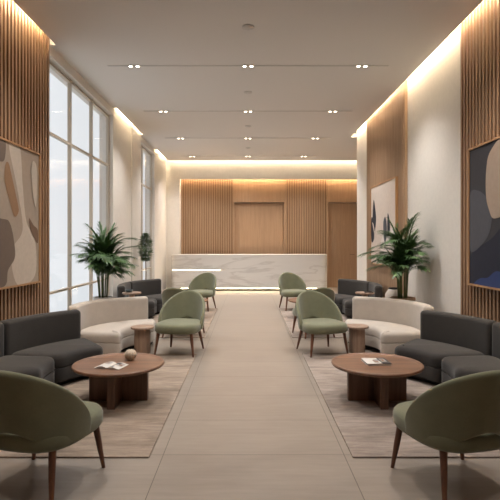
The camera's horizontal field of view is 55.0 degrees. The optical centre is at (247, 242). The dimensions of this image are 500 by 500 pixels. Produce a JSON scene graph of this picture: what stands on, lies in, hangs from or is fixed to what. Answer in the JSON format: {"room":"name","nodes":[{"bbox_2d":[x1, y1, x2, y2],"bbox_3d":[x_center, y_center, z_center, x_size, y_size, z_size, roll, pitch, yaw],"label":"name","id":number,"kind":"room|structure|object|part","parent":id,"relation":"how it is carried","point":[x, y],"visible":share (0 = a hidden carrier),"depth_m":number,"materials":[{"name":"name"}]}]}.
{"room":"lobby","nodes":[
{"label":"lobby","id":0,"kind":"room"},
{"bbox_2d":[50,46,165,297],"bbox_3d":[-2.815,-0.710,7.075,0.270,4.420,17.350,0,0,0],"label":"wall","id":1,"kind":"structure","parent":0,"point":[119,125],"depth_m":10.25,"materials":[{"name":"paint"}]},
{"bbox_2d":[0,0,49,320],"bbox_3d":[-2.697,-0.640,2.460,0.045,4.280,8.020,0,0,0],"label":"wood paneling","id":2,"kind":"structure","parent":1,"relation":"attached to","point":[24,47],"depth_m":5.80,"materials":[{"name":"brown wood"}]},
{"bbox_2d":[0,137,40,289],"bbox_3d":[-2.650,-0.315,5.240,0.045,1.630,1.680,0,0,0],"label":"framed painting","id":3,"kind":"object","parent":2,"relation":"attached to","point":[20,166],"visible":1,"depth_m":5.54,"materials":[{"name":"brown wood"}]},
{"bbox_2d":[50,62,108,307],"bbox_3d":[-2.781,-0.549,8.005,0.057,3.978,3.050,0,0,0],"label":"window","id":4,"kind":"structure","parent":1,"relation":"in","point":[70,84],"depth_m":7.53,"materials":[{"name":"metal"}]},
{"bbox_2d":[131,124,140,280],"bbox_3d":[-2.667,-0.615,11.460,0.025,4.230,0.880,0,0,0],"label":"trim","id":5,"kind":"structure","parent":1,"relation":"attached to","point":[135,133],"depth_m":11.33,"materials":[{"name":"paint"}]},
{"bbox_2d":[141,146,151,279],"bbox_3d":[-2.781,-0.549,12.825,0.057,3.978,1.850,0,0,0],"label":"window","id":6,"kind":"structure","parent":1,"relation":"in","point":[142,147],"depth_m":13.06,"materials":[{"name":"metal"}]},
{"bbox_2d":[13,0,482,160],"bbox_3d":[1.000,-2.850,7.800,8.400,0.340,18.800,0,0,0],"label":"ceiling","id":7,"kind":"structure","parent":0,"point":[90,36],"depth_m":7.05,"materials":[{"name":"paint"}]},
{"bbox_2d":[107,65,388,66],"bbox_3d":[0.000,-2.677,7.250,4.240,0.026,0.068,0,0,0],"label":"ceiling track","id":8,"kind":"object","parent":7,"relation":"in","point":[107,65],"visible":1,"depth_m":7.23,"materials":[{"name":"metal"}]},
{"bbox_2d":[144,111,351,111],"bbox_3d":[0.000,-2.677,9.750,4.240,0.026,0.068,0,0,0],"label":"recessed light","id":9,"kind":"object","parent":7,"relation":"in","point":[144,111],"visible":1,"depth_m":9.76,"materials":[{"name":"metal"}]},
{"bbox_2d":[242,24,253,29],"bbox_3d":[0.000,-2.666,5.950,0.150,0.029,0.150,0,0,0],"label":"smoke detector","id":10,"kind":"object","parent":7,"relation":"attached to","point":[246,26],"visible":1,"depth_m":5.92,"materials":[{"name":"white plastic"}]},
{"bbox_2d":[0,287,499,499],"bbox_3d":[1.000,1.550,7.800,8.400,0.100,18.800,0,0,0],"label":"floor","id":11,"kind":"structure","parent":0,"point":[249,419],"depth_m":3.39,"materials":[{"name":"tile"}]},
{"bbox_2d":[0,370,104,499],"bbox_3d":[-1.292,1.098,2.980,0.666,0.804,0.774,0,0,13],"label":"armchair","id":12,"kind":"object","parent":11,"relation":"on","point":[38,415],"visible":1,"depth_m":2.72,"materials":[{"name":"green fabric"}]},
{"bbox_3d":[-1.328,0.939,2.826,0.656,0.500,0.461,0,0,13],"label":"backrest","id":13,"kind":"part","parent":12,"relation":"part of","materials":[{"name":"green fabric"}]},
{"bbox_3d":[-1.278,1.137,3.045,0.604,0.137,0.630,0,0,13],"label":"seat","id":14,"kind":"part","parent":12,"relation":"part of","materials":[{"name":"green fabric"}]},
{"bbox_3d":[-1.126,1.339,2.752,0.045,0.322,0.126,0,0,-14],"label":"leg","id":15,"kind":"part","parent":12,"relation":"part of","materials":[{"name":"brown wood"}]},
{"bbox_3d":[-0.995,1.341,3.195,0.090,0.319,0.045,0,0,-30],"label":"leg","id":16,"kind":"part","parent":12,"relation":"part of","materials":[{"name":"brown wood"}]},
{"bbox_2d":[0,354,196,457],"bbox_3d":[-1.645,1.494,4.897,1.910,0.012,3.105,0,0,0],"label":"rug","id":17,"kind":"object","parent":11,"relation":"on","point":[132,429],"visible":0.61,"depth_m":4.07,"materials":[{"name":"beige carpet"}]},
{"bbox_2d":[0,309,102,384],"bbox_3d":[-2.201,1.151,4.937,0.882,0.675,1.946,0,0,17],"label":"curved sofa","id":18,"kind":"object","parent":17,"relation":"on","point":[46,346],"visible":0.67,"depth_m":5.13,"materials":[{"name":"grey fabric"}]},
{"bbox_3d":[-2.553,1.123,4.492,0.193,0.620,0.963,0,0,-7],"label":"backrest","id":19,"kind":"part","parent":18,"relation":"part of","materials":[{"name":"grey fabric"}]},
{"bbox_2d":[0,355,53,378],"bbox_3d":[-2.219,1.210,4.518,0.622,0.146,0.845,0,0,0],"label":"seat cushion","id":20,"kind":"object","parent":18,"relation":"on","point":[40,366],"depth_m":4.59,"materials":[{"name":"grey fabric"}]},
{"bbox_3d":[-2.356,1.123,5.462,0.213,0.620,1.056,0,0,29],"label":"backrest","id":21,"kind":"part","parent":18,"relation":"part of","materials":[{"name":"grey fabric"}]},
{"bbox_2d":[12,338,102,367],"bbox_3d":[-2.060,1.210,5.290,0.658,0.146,0.975,0,0,37],"label":"seat cushion","id":22,"kind":"object","parent":18,"relation":"on","point":[65,352],"depth_m":5.17,"materials":[{"name":"grey fabric"}]},
{"bbox_2d":[67,296,155,353],"bbox_3d":[-1.864,1.151,6.748,0.814,0.675,1.364,0,0,18],"label":"curved sofa","id":23,"kind":"object","parent":17,"relation":"on","point":[107,323],"visible":0.73,"depth_m":6.71,"materials":[{"name":"beige fabric"}]},
{"bbox_3d":[-2.030,1.123,6.832,0.377,0.620,1.407,0,0,33],"label":"backrest","id":24,"kind":"part","parent":23,"relation":"part of","materials":[{"name":"beige fabric"}]},
{"bbox_2d":[81,319,155,342],"bbox_3d":[-1.802,1.210,6.732,0.686,0.146,1.268,0,0,18],"label":"seat cushion","id":25,"kind":"object","parent":23,"relation":"on","point":[107,330],"depth_m":6.47,"materials":[{"name":"beige fabric"}]},
{"bbox_2d":[71,353,163,409],"bbox_3d":[-1.225,1.311,4.560,0.850,0.354,0.850,0,0,0],"label":"coffee table","id":26,"kind":"object","parent":17,"relation":"on","point":[130,382],"visible":0.86,"depth_m":4.53,"materials":[{"name":"brown wood"}]},
{"bbox_2d":[94,361,128,369],"bbox_3d":[-1.265,1.133,4.450,0.250,0.021,0.185,0,0,14],"label":"magazine","id":27,"kind":"object","parent":26,"relation":"on","point":[109,365],"visible":1,"depth_m":4.42,"materials":[{"name":"paper"}]},
{"bbox_3d":[-1.225,1.328,4.407,0.068,0.320,0.243,0,0,0],"label":"panel","id":28,"kind":"part","parent":26,"relation":"part of","materials":[{"name":"brown wood"}]},
{"bbox_3d":[-1.225,1.328,4.560,0.550,0.320,0.064,0,0,0],"label":"panel","id":29,"kind":"part","parent":26,"relation":"part of","materials":[{"name":"brown wood"}]},
{"bbox_2d":[124,348,136,360],"bbox_3d":[-1.150,1.089,4.700,0.118,0.111,0.118,0,0,0],"label":"vase","id":30,"kind":"object","parent":26,"relation":"on","point":[130,354],"visible":1,"depth_m":4.66,"materials":[{"name":"beige ceramic"}]},
{"bbox_2d":[131,324,153,353],"bbox_3d":[-1.430,1.308,6.500,0.310,0.360,0.310,0,0,0],"label":"side table","id":31,"kind":"object","parent":17,"relation":"on","point":[142,333],"visible":0.95,"depth_m":6.41,"materials":[{"name":"brown wood"}]},
{"bbox_2d":[154,290,204,356],"bbox_3d":[-0.914,1.086,6.595,0.666,0.804,0.774,0,0,12],"label":"armchair","id":32,"kind":"object","parent":17,"relation":"on","point":[172,319],"visible":1,"depth_m":6.71,"materials":[{"name":"green fabric"}]},
{"bbox_3d":[-1.207,1.329,6.375,0.090,0.319,0.045,0,0,-31],"label":"leg","id":33,"kind":"part","parent":32,"relation":"part of","materials":[{"name":"brown wood"}]},
{"bbox_3d":[-1.084,1.327,6.821,0.045,0.322,0.126,0,0,-15],"label":"leg","id":34,"kind":"part","parent":32,"relation":"part of","materials":[{"name":"brown wood"}]},
{"bbox_3d":[-0.927,1.125,6.530,0.604,0.137,0.630,0,0,12],"label":"seat","id":35,"kind":"part","parent":32,"relation":"part of","materials":[{"name":"green fabric"}]},
{"bbox_3d":[-0.880,0.927,6.749,0.656,0.500,0.461,0,0,12],"label":"backrest","id":36,"kind":"part","parent":32,"relation":"part of","materials":[{"name":"green fabric"}]},
{"bbox_3d":[-0.732,1.329,6.277,0.089,0.319,0.045,0,0,44],"label":"leg","id":37,"kind":"part","parent":32,"relation":"part of","materials":[{"name":"brown wood"}]},
{"bbox_3d":[-0.667,1.327,6.733,0.046,0.321,0.126,0,0,37],"label":"leg","id":38,"kind":"part","parent":32,"relation":"part of","materials":[{"name":"brown wood"}]},
{"bbox_2d":[70,221,145,299],"bbox_3d":[-2.133,0.577,7.319,1.047,1.846,1.240,0,0,15],"label":"potted palm","id":39,"kind":"object","parent":11,"relation":"on","point":[102,259],"visible":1,"depth_m":7.19,"materials":[{"name":"green plant"}]},
{"bbox_2d":[93,296,113,299],"bbox_3d":[-2.200,1.160,7.320,0.310,0.680,0.310,0,0,0],"label":"pot","id":40,"kind":"object","parent":39,"relation":"on","point":[96,297],"depth_m":7.27,"materials":[{"name":"white ceramic"}]},
{"bbox_2d":[137,233,152,279],"bbox_3d":[-2.424,0.624,11.346,0.427,1.752,0.441,0,0,0],"label":"potted tree","id":41,"kind":"object","parent":11,"relation":"on","point":[147,240],"visible":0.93,"depth_m":11.30,"materials":[{"name":"green plant"}]},
{"bbox_2d":[150,308,217,337],"bbox_3d":[-1.645,1.494,9.265,1.910,0.012,3.370,0,0,0],"label":"rug","id":42,"kind":"object","parent":11,"relation":"on","point":[209,316],"visible":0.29,"depth_m":8.98,"materials":[{"name":"beige carpet"}]},
{"bbox_2d":[122,291,140,296],"bbox_3d":[-1.990,1.165,8.220,0.320,0.645,0.320,0,0,0],"label":"side table","id":43,"kind":"object","parent":42,"relation":"on","point":[133,293],"visible":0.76,"depth_m":8.17,"materials":[{"name":"brown wood"}]},
{"bbox_2d":[117,279,162,318],"bbox_3d":[-2.131,1.151,9.987,0.882,0.675,1.946,0,0,17],"label":"curved sofa","id":44,"kind":"object","parent":42,"relation":"on","point":[150,288],"visible":0.38,"depth_m":10.14,"materials":[{"name":"grey fabric"}]},
{"bbox_3d":[-2.483,1.123,9.542,0.193,0.620,0.963,0,0,-7],"label":"backrest","id":45,"kind":"part","parent":44,"relation":"part of","materials":[{"name":"grey fabric"}]},
{"bbox_3d":[-2.286,1.123,10.512,0.213,0.620,1.056,0,0,29],"label":"backrest","id":46,"kind":"part","parent":44,"relation":"part of","materials":[{"name":"grey fabric"}]},
{"bbox_2d":[148,298,156,308],"bbox_3d":[-2.149,1.210,9.568,0.622,0.146,0.845,0,0,0],"label":"seat cushion","id":47,"kind":"object","parent":44,"relation":"on","point":[152,302],"depth_m":9.44,"materials":[{"name":"grey fabric"}]},
{"bbox_2d":[146,294,161,304],"bbox_3d":[-1.990,1.210,10.340,0.658,0.146,0.975,0,0,37],"label":"seat cushion","id":48,"kind":"object","parent":44,"relation":"on","point":[158,297],"depth_m":10.07,"materials":[{"name":"grey fabric"}]},
{"bbox_2d":[162,288,204,337],"bbox_3d":[-1.053,1.086,7.696,0.666,0.804,0.774,0,0,14],"label":"armchair","id":49,"kind":"object","parent":42,"relation":"on","point":[167,293],"visible":0.18,"depth_m":7.38,"materials":[{"name":"green fabric"}]},
{"bbox_3d":[-1.092,0.927,7.542,0.656,0.500,0.461,0,0,14],"label":"backrest","id":50,"kind":"part","parent":49,"relation":"part of","materials":[{"name":"green fabric"}]},
{"bbox_2d":[188,272,216,311],"bbox_3d":[-1.033,1.086,10.794,0.666,0.804,0.774,0,0,17],"label":"armchair","id":51,"kind":"object","parent":42,"relation":"on","point":[202,282],"visible":0.88,"depth_m":10.98,"materials":[{"name":"green fabric"}]},
{"bbox_3d":[-0.987,0.927,10.945,0.656,0.500,0.461,0,0,17],"label":"backrest","id":52,"kind":"part","parent":51,"relation":"part of","materials":[{"name":"green fabric"}]},
{"bbox_3d":[-1.053,1.125,10.730,0.604,0.137,0.630,0,0,17],"label":"seat","id":53,"kind":"part","parent":51,"relation":"part of","materials":[{"name":"green fabric"}]},
{"bbox_2d":[171,254,326,290],"bbox_3d":[0.040,0.930,15.340,4.920,1.140,0.720,0,0,0],"label":"reception desk","id":54,"kind":"object","parent":11,"relation":"on","point":[232,272],"visible":0.89,"depth_m":14.98,"materials":[{"name":"stone"}]},
{"bbox_2d":[181,288,315,288],"bbox_3d":[0.050,1.423,15.050,4.300,0.015,0.030,0,0,0],"label":"light","id":55,"kind":"object","parent":54,"relation":"attached to","point":[181,288],"depth_m":15.04,"materials":[{"name":"beige"}]},
{"bbox_2d":[171,254,326,255],"bbox_3d":[0.040,0.380,15.340,4.920,0.040,0.720,0,0,0],"label":"countertop","id":56,"kind":"structure","parent":54,"relation":"on","point":[172,254],"depth_m":15.03,"materials":[{"name":"stone"}]},
{"bbox_2d":[279,308,348,337],"bbox_3d":[1.650,1.494,9.265,1.900,0.012,3.370,0,0,0],"label":"rug","id":57,"kind":"object","parent":11,"relation":"on","point":[288,316],"visible":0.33,"depth_m":8.66,"materials":[{"name":"beige carpet"}]},
{"bbox_2d":[278,272,306,310],"bbox_3d":[1.015,1.086,10.884,0.666,0.804,0.774,0,0,-15],"label":"armchair","id":58,"kind":"object","parent":57,"relation":"on","point":[290,284],"visible":0.92,"depth_m":11.05,"materials":[{"name":"green fabric"}]},
{"bbox_3d":[0.975,0.927,11.037,0.656,0.500,0.461,0,0,-15],"label":"backrest","id":59,"kind":"part","parent":58,"relation":"part of","materials":[{"name":"green fabric"}]},
{"bbox_3d":[1.033,1.125,10.820,0.604,0.137,0.630,0,0,-15],"label":"seat","id":60,"kind":"part","parent":58,"relation":"part of","materials":[{"name":"green fabric"}]},
{"bbox_2d":[288,298,296,303],"bbox_3d":[1.222,1.311,9.600,0.850,0.354,0.850,0,0,0],"label":"coffee table","id":61,"kind":"object","parent":57,"relation":"on","point":[293,300],"visible":0.19,"depth_m":9.55,"materials":[{"name":"brown wood"}]},
{"bbox_2d":[292,287,334,338],"bbox_3d":[1.073,1.086,7.745,0.666,0.804,0.774,0,0,-14],"label":"armchair","id":62,"kind":"object","parent":57,"relation":"on","point":[328,292],"visible":0.28,"depth_m":7.48,"materials":[{"name":"green fabric"}]},
{"bbox_3d":[0.771,1.329,7.951,0.089,0.319,0.045,0,0,18],"label":"leg","id":63,"kind":"part","parent":62,"relation":"part of","materials":[{"name":"brown wood"}]},
{"bbox_3d":[1.112,0.927,7.592,0.656,0.500,0.461,0,0,-14],"label":"backrest","id":64,"kind":"part","parent":62,"relation":"part of","materials":[{"name":"green fabric"}]},
{"bbox_2d":[334,279,382,318],"bbox_3d":[2.202,1.151,9.988,0.880,0.675,1.946,0,0,-17],"label":"curved sofa","id":65,"kind":"object","parent":57,"relation":"on","point":[347,288],"visible":0.48,"depth_m":10.09,"materials":[{"name":"grey fabric"}]},
{"bbox_2d":[334,294,354,304],"bbox_3d":[2.060,1.210,10.340,0.658,0.146,0.975,0,0,-37],"label":"seat cushion","id":66,"kind":"object","parent":65,"relation":"on","point":[339,298],"depth_m":10.12,"materials":[{"name":"grey fabric"}]},
{"bbox_2d":[343,298,352,308],"bbox_3d":[2.219,1.210,9.568,0.622,0.146,0.845,0,0,0],"label":"seat cushion","id":67,"kind":"object","parent":65,"relation":"on","point":[347,302],"depth_m":9.42,"materials":[{"name":"grey fabric"}]},
{"bbox_3d":[2.356,1.123,10.512,0.213,0.620,1.056,0,0,-29],"label":"backrest","id":68,"kind":"part","parent":65,"relation":"part of","materials":[{"name":"grey fabric"}]},
{"bbox_3d":[2.553,1.123,9.542,0.193,0.620,0.963,0,0,7],"label":"backrest","id":69,"kind":"part","parent":65,"relation":"part of","materials":[{"name":"grey fabric"}]},
{"bbox_2d":[355,291,373,296],"bbox_3d":[2.000,1.165,8.220,0.320,0.645,0.320,0,0,0],"label":"side table","id":70,"kind":"object","parent":57,"relation":"on","point":[362,293],"visible":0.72,"depth_m":8.17,"materials":[{"name":"brown wood"}]},
{"bbox_2d":[385,287,402,297],"bbox_3d":[2.440,1.118,8.020,0.310,0.740,0.310,0,0,0],"label":"floor vase","id":71,"kind":"object","parent":11,"relation":"on","point":[392,291],"visible":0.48,"depth_m":7.94,"materials":[{"name":"beige ceramic"}]},
{"bbox_2d":[357,213,435,300],"bbox_3d":[2.174,0.522,7.261,1.012,1.955,1.268,0,0,0],"label":"potted palm","id":72,"kind":"object","parent":11,"relation":"on","point":[403,257],"visible":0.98,"depth_m":7.13,"materials":[{"name":"green plant"}]},
{"bbox_2d":[390,296,415,300],"bbox_3d":[2.340,1.160,7.260,0.370,0.680,0.370,0,0,0],"label":"pot","id":73,"kind":"object","parent":72,"relation":"attached to","point":[410,298],"depth_m":7.21,"materials":[{"name":"brown wood"}]},
{"bbox_2d":[302,353,499,457],"bbox_3d":[1.665,1.494,4.923,1.870,0.012,3.155,0,0,0],"label":"rug","id":74,"kind":"object","parent":11,"relation":"on","point":[367,430],"visible":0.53,"depth_m":4.05,"materials":[{"name":"beige carpet"}]},
{"bbox_2d":[296,290,347,357],"bbox_3d":[0.989,1.086,6.604,0.666,0.804,0.774,0,0,-17],"label":"armchair","id":75,"kind":"object","parent":74,"relation":"on","point":[327,319],"visible":1,"depth_m":6.71,"materials":[{"name":"green fabric"}]},
{"bbox_3d":[0.730,1.327,6.718,0.045,0.322,0.126,0,0,-44],"label":"leg","id":76,"kind":"part","parent":75,"relation":"part of","materials":[{"name":"brown wood"}]},
{"bbox_3d":[0.839,1.329,6.269,0.045,0.319,0.090,0,0,30],"label":"leg","id":77,"kind":"part","parent":75,"relation":"part of","materials":[{"name":"brown wood"}]},
{"bbox_3d":[0.942,0.927,6.755,0.656,0.500,0.461,0,0,-17],"label":"backrest","id":78,"kind":"part","parent":75,"relation":"part of","materials":[{"name":"green fabric"}]},
{"bbox_3d":[1.008,1.125,6.540,0.604,0.137,0.630,0,0,-17],"label":"seat","id":79,"kind":"part","parent":75,"relation":"part of","materials":[{"name":"green fabric"}]},
{"bbox_3d":[1.301,1.329,6.414,0.089,0.319,0.045,0,0,15],"label":"leg","id":80,"kind":"part","parent":75,"relation":"part of","materials":[{"name":"brown wood"}]},
{"bbox_2d":[347,324,368,352],"bbox_3d":[1.490,1.308,6.560,0.310,0.360,0.310,0,0,0],"label":"side table","id":81,"kind":"object","parent":74,"relation":"on","point":[356,331],"visible":0.88,"depth_m":6.47,"materials":[{"name":"brown wood"}]},
{"bbox_2d":[331,352,423,409],"bbox_3d":[1.222,1.311,4.560,0.850,0.354,0.850,0,0,0],"label":"coffee table","id":82,"kind":"object","parent":74,"relation":"on","point":[381,385],"visible":0.91,"depth_m":4.53,"materials":[{"name":"brown wood"}]},
{"bbox_2d":[361,358,391,365],"bbox_3d":[1.222,1.134,4.585,0.228,0.021,0.224,0,0,-2],"label":"booklet","id":83,"kind":"object","parent":82,"relation":"on","point":[368,361],"visible":1,"depth_m":4.55,"materials":[{"name":"paper"}]},
{"bbox_3d":[1.222,1.328,4.560,0.550,0.320,0.064,0,0,0],"label":"panel","id":84,"kind":"part","parent":82,"relation":"part of","materials":[{"name":"brown wood"}]},
{"bbox_3d":[1.222,1.328,4.407,0.068,0.320,0.243,0,0,0],"label":"panel","id":85,"kind":"part","parent":82,"relation":"part of","materials":[{"name":"brown wood"}]},
{"bbox_2d":[345,296,433,354],"bbox_3d":[1.934,1.151,6.748,0.814,0.675,1.364,0,0,-18],"label":"curved sofa","id":86,"kind":"object","parent":74,"relation":"on","point":[391,322],"visible":0.63,"depth_m":6.71,"materials":[{"name":"beige fabric"}]},
{"bbox_2d":[345,319,419,342],"bbox_3d":[1.872,1.210,6.732,0.686,0.146,1.268,0,0,-18],"label":"seat cushion","id":87,"kind":"object","parent":86,"relation":"on","point":[381,330],"depth_m":6.47,"materials":[{"name":"beige fabric"}]},
{"bbox_3d":[2.100,1.123,6.832,0.377,0.620,1.407,0,0,-33],"label":"backrest","id":88,"kind":"part","parent":86,"relation":"part of","materials":[{"name":"beige fabric"}]},
{"bbox_2d":[395,310,499,384],"bbox_3d":[2.211,1.151,4.912,0.874,0.675,1.891,0,0,-16],"label":"curved sofa","id":89,"kind":"object","parent":74,"relation":"on","point":[450,346],"visible":0.73,"depth_m":5.10,"materials":[{"name":"grey fabric"}]},
{"bbox_2d":[395,339,483,367],"bbox_3d":[2.075,1.210,5.270,0.655,0.146,0.922,0,0,-37],"label":"seat cushion","id":90,"kind":"object","parent":89,"relation":"on","point":[430,352],"depth_m":5.16,"materials":[{"name":"grey fabric"}]},
{"bbox_3d":[2.375,1.123,5.437,0.204,0.620,0.994,0,0,-28],"label":"backrest","id":91,"kind":"part","parent":89,"relation":"part of","materials":[{"name":"grey fabric"}]},
{"bbox_2d":[442,355,499,378],"bbox_3d":[2.219,1.210,4.518,0.622,0.146,0.845,0,0,0],"label":"seat cushion","id":92,"kind":"object","parent":89,"relation":"on","point":[453,366],"depth_m":4.59,"materials":[{"name":"grey fabric"}]},
{"bbox_3d":[2.553,1.123,4.492,0.193,0.620,0.963,0,0,7],"label":"backrest","id":93,"kind":"part","parent":89,"relation":"part of","materials":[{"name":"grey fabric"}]},
{"bbox_2d":[391,370,499,499],"bbox_3d":[1.292,1.098,2.980,0.666,0.804,0.774,0,0,-13],"label":"armchair","id":94,"kind":"object","parent":11,"relation":"on","point":[461,415],"visible":1,"depth_m":2.72,"materials":[{"name":"green fabric"}]},
{"bbox_3d":[0.994,1.341,3.191,0.089,0.319,0.045,0,0,19],"label":"leg","id":95,"kind":"part","parent":94,"relation":"part of","materials":[{"name":"brown wood"}]},
{"bbox_3d":[1.128,1.339,2.751,0.046,0.321,0.126,0,0,12],"label":"leg","id":96,"kind":"part","parent":94,"relation":"part of","materials":[{"name":"brown wood"}]},
{"bbox_3d":[1.278,1.137,3.045,0.604,0.137,0.630,0,0,-13],"label":"seat","id":97,"kind":"part","parent":94,"relation":"part of","materials":[{"name":"green fabric"}]},
{"bbox_3d":[1.328,0.939,2.826,0.656,0.500,0.461,0,0,-13],"label":"backrest","id":98,"kind":"part","parent":94,"relation":"part of","materials":[{"name":"green fabric"}]},
{"bbox_2d":[166,159,356,288],"bbox_3d":[1.125,-0.710,16.375,8.150,4.420,1.250,0,0,0],"label":"wall","id":99,"kind":"structure","parent":0,"point":[176,171],"depth_m":15.75,"materials":[{"name":"paint"}]},
{"bbox_2d":[181,179,231,253],"bbox_3d":[-1.380,-0.475,16.142,1.720,3.950,0.195,0,0,0],"label":"wood paneling","id":100,"kind":"structure","parent":99,"relation":"attached to","point":[206,204],"depth_m":16.04,"materials":[{"name":"brown wood"}]},
{"bbox_2d":[232,179,284,253],"bbox_3d":[0.360,-0.475,16.150,1.760,3.950,0.180,0,0,0],"label":"trim","id":101,"kind":"structure","parent":99,"relation":"attached to","point":[243,190],"depth_m":16.06,"materials":[{"name":"brown wood"}]},
{"bbox_2d":[234,203,283,253],"bbox_3d":[0.370,0.075,16.185,1.660,2.840,0.030,0,0,0],"label":"door","id":102,"kind":"structure","parent":99,"relation":"in","point":[258,227],"depth_m":16.17,"materials":[{"name":"brown wood"}]},
{"bbox_2d":[285,179,325,253],"bbox_3d":[1.930,-0.475,16.142,1.380,3.950,0.195,0,0,0],"label":"trim","id":103,"kind":"structure","parent":99,"relation":"attached to","point":[305,199],"depth_m":16.04,"materials":[{"name":"brown wood"}]},
{"bbox_2d":[326,179,356,287],"bbox_3d":[3.910,-0.475,16.150,2.580,3.950,0.180,0,0,0],"label":"trim","id":104,"kind":"structure","parent":99,"relation":"attached to","point":[337,190],"depth_m":16.06,"materials":[{"name":"brown wood"}]},
{"bbox_2d":[329,203,356,286],"bbox_3d":[3.325,0.075,16.149,1.250,2.840,0.101,0,0,0],"label":"door","id":105,"kind":"structure","parent":99,"relation":"in","point":[342,216],"depth_m":16.17,"materials":[{"name":"brown wood"}]},
{"bbox_2d":[357,25,459,313],"bbox_3d":[3.960,-0.710,5.190,2.480,4.420,13.580,0,0,0],"label":"wall","id":106,"kind":"structure","parent":0,"point":[434,86],"depth_m":6.96,"materials":[{"name":"paint"}]},
{"bbox_2d":[370,176,397,265],"bbox_3d":[2.635,-0.370,9.380,0.045,1.620,1.760,0,0,0],"label":"framed painting","id":107,"kind":"object","parent":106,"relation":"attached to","point":[384,195],"visible":0.8,"depth_m":9.37,"materials":[{"name":"brown wood"}]},
{"bbox_2d":[367,80,407,297],"bbox_3d":[2.688,-0.640,9.466,0.063,4.280,2.572,0,0,0],"label":"slatted wall panel","id":108,"kind":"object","parent":106,"relation":"attached to","point":[387,128],"depth_m":9.01,"materials":[{"name":"brown wood"}]},
{"bbox_2d":[460,0,499,321],"bbox_3d":[2.699,-0.640,2.250,0.042,4.280,7.600,0,0,0],"label":"slatted wall panel","id":109,"kind":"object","parent":106,"relation":"attached to","point":[480,31],"depth_m":5.62,"materials":[{"name":"brown wood"}]},
{"bbox_2d":[468,136,499,290],"bbox_3d":[2.650,-0.310,4.895,0.045,1.620,1.690,0,0,0],"label":"framed painting","id":110,"kind":"object","parent":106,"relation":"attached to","point":[483,158],"visible":1,"depth_m":5.36,"materials":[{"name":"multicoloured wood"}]}
]}

